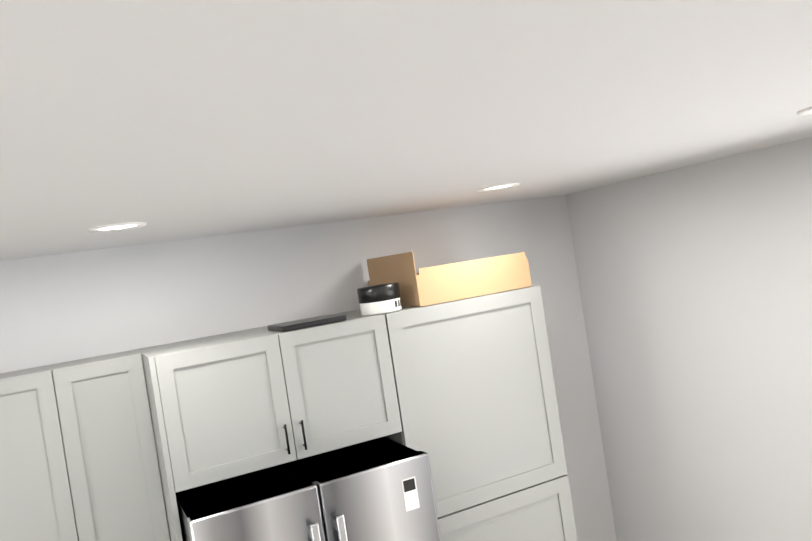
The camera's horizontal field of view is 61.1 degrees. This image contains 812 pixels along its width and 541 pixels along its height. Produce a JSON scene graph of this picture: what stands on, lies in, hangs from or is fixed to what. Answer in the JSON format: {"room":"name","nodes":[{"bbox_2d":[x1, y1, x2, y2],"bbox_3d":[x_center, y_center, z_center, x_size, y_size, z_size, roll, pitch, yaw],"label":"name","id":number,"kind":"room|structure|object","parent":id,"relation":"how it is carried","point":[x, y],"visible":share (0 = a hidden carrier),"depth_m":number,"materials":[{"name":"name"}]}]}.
{"room":"kitchen","nodes":[
{"label":"kitchen","id":0,"kind":"room"},
{"bbox_2d":[0,194,615,540],"bbox_3d":[-1.770,1.409,2.863,6.840,2.850,0.128,-9,1,-26],"label":"wall","id":1,"kind":"structure","parent":0,"point":[64,307],"depth_m":3.44,"materials":[{"name":"grey paint"}]},
{"bbox_2d":[0,349,175,540],"bbox_3d":[-1.408,0.854,2.820,0.722,0.920,0.327,-9,1,-26],"label":"upper cabinet","id":2,"kind":"object","parent":1,"relation":"attached to","point":[123,446],"depth_m":2.72,"materials":[{"name":"grey wood"}]},
{"bbox_2d":[141,309,407,496],"bbox_3d":[-0.610,0.529,3.064,0.958,0.520,0.607,-9,1,-26],"label":"upper cabinet","id":3,"kind":"object","parent":1,"relation":"attached to","point":[232,404],"depth_m":2.77,"materials":[{"name":"grey wood"}]},
{"bbox_2d":[268,315,346,331],"bbox_3d":[-0.432,0.227,2.987,0.280,0.022,0.255,-9,1,-26],"label":"flat tray","id":4,"kind":"object","parent":3,"relation":"on","point":[304,323],"visible":1,"depth_m":2.90,"materials":[{"name":"black plastic"}]},
{"bbox_2d":[357,282,401,315],"bbox_3d":[-0.119,0.128,3.096,0.189,0.123,0.189,-9,1,-26],"label":"canister","id":5,"kind":"object","parent":3,"relation":"on","point":[379,299],"visible":0.94,"depth_m":3.02,"materials":[{"name":"white"}]},
{"bbox_2d":[0,0,811,260],"bbox_3d":[-1.133,-0.142,1.052,6.840,0.080,4.100,-9,1,-26],"label":"ceiling","id":6,"kind":"structure","parent":0,"point":[168,120],"depth_m":1.13,"materials":[{"name":"white paint"}]},
{"bbox_2d":[87,222,146,232],"bbox_3d":[-0.950,-0.142,2.270,0.184,0.007,0.184,-9,1,-26],"label":"recessed light","id":7,"kind":"object","parent":6,"relation":"in","point":[114,227],"visible":1,"depth_m":2.26,"materials":[{"name":"white plastic"}]},
{"bbox_2d":[478,182,519,191],"bbox_3d":[0.394,-0.353,2.924,0.184,0.007,0.184,-9,1,-26],"label":"recessed light","id":8,"kind":"object","parent":6,"relation":"in","point":[497,187],"visible":1,"depth_m":2.91,"materials":[{"name":"white plastic"}]},
{"bbox_2d":[797,107,811,115],"bbox_3d":[1.199,-0.460,1.927,0.184,0.007,0.184,-9,1,-26],"label":"recessed light","id":9,"kind":"object","parent":6,"relation":"in","point":[806,111],"visible":1,"depth_m":1.95,"materials":[{"name":"white plastic"}]},
{"bbox_2d":[568,137,811,540],"bbox_3d":[2.081,0.836,2.519,0.120,2.850,3.840,-9,1,-26],"label":"wall","id":10,"kind":"structure","parent":0,"point":[678,313],"depth_m":3.44,"materials":[{"name":"grey paint"}]},
{"bbox_3d":[-0.698,2.755,1.094,6.840,0.080,4.100,-9,1,-26],"label":"floor","id":11,"kind":"structure","parent":0,"visible":0},
{"bbox_2d":[175,437,440,540],"bbox_3d":[-0.363,1.717,2.933,0.936,1.820,0.900,-9,1,-26],"label":"fridge","id":12,"kind":"object","parent":11,"relation":"on","point":[379,489],"visible":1,"depth_m":2.64,"materials":[{"name":"silver metal"}]},
{"bbox_2d":[388,285,576,540],"bbox_3d":[0.329,1.322,3.467,0.834,2.380,0.607,-9,1,-26],"label":"tall cabinet","id":13,"kind":"object","parent":11,"relation":"on","point":[477,386],"depth_m":3.20,"materials":[{"name":"grey wood"}]},
{"bbox_2d":[367,252,531,306],"bbox_3d":[0.199,0.010,3.473,0.615,0.250,0.565,-9,1,-26],"label":"cardboard box","id":14,"kind":"object","parent":13,"relation":"on","point":[426,286],"visible":0.93,"depth_m":3.22,"materials":[{"name":"beige cardboard"}]}
]}

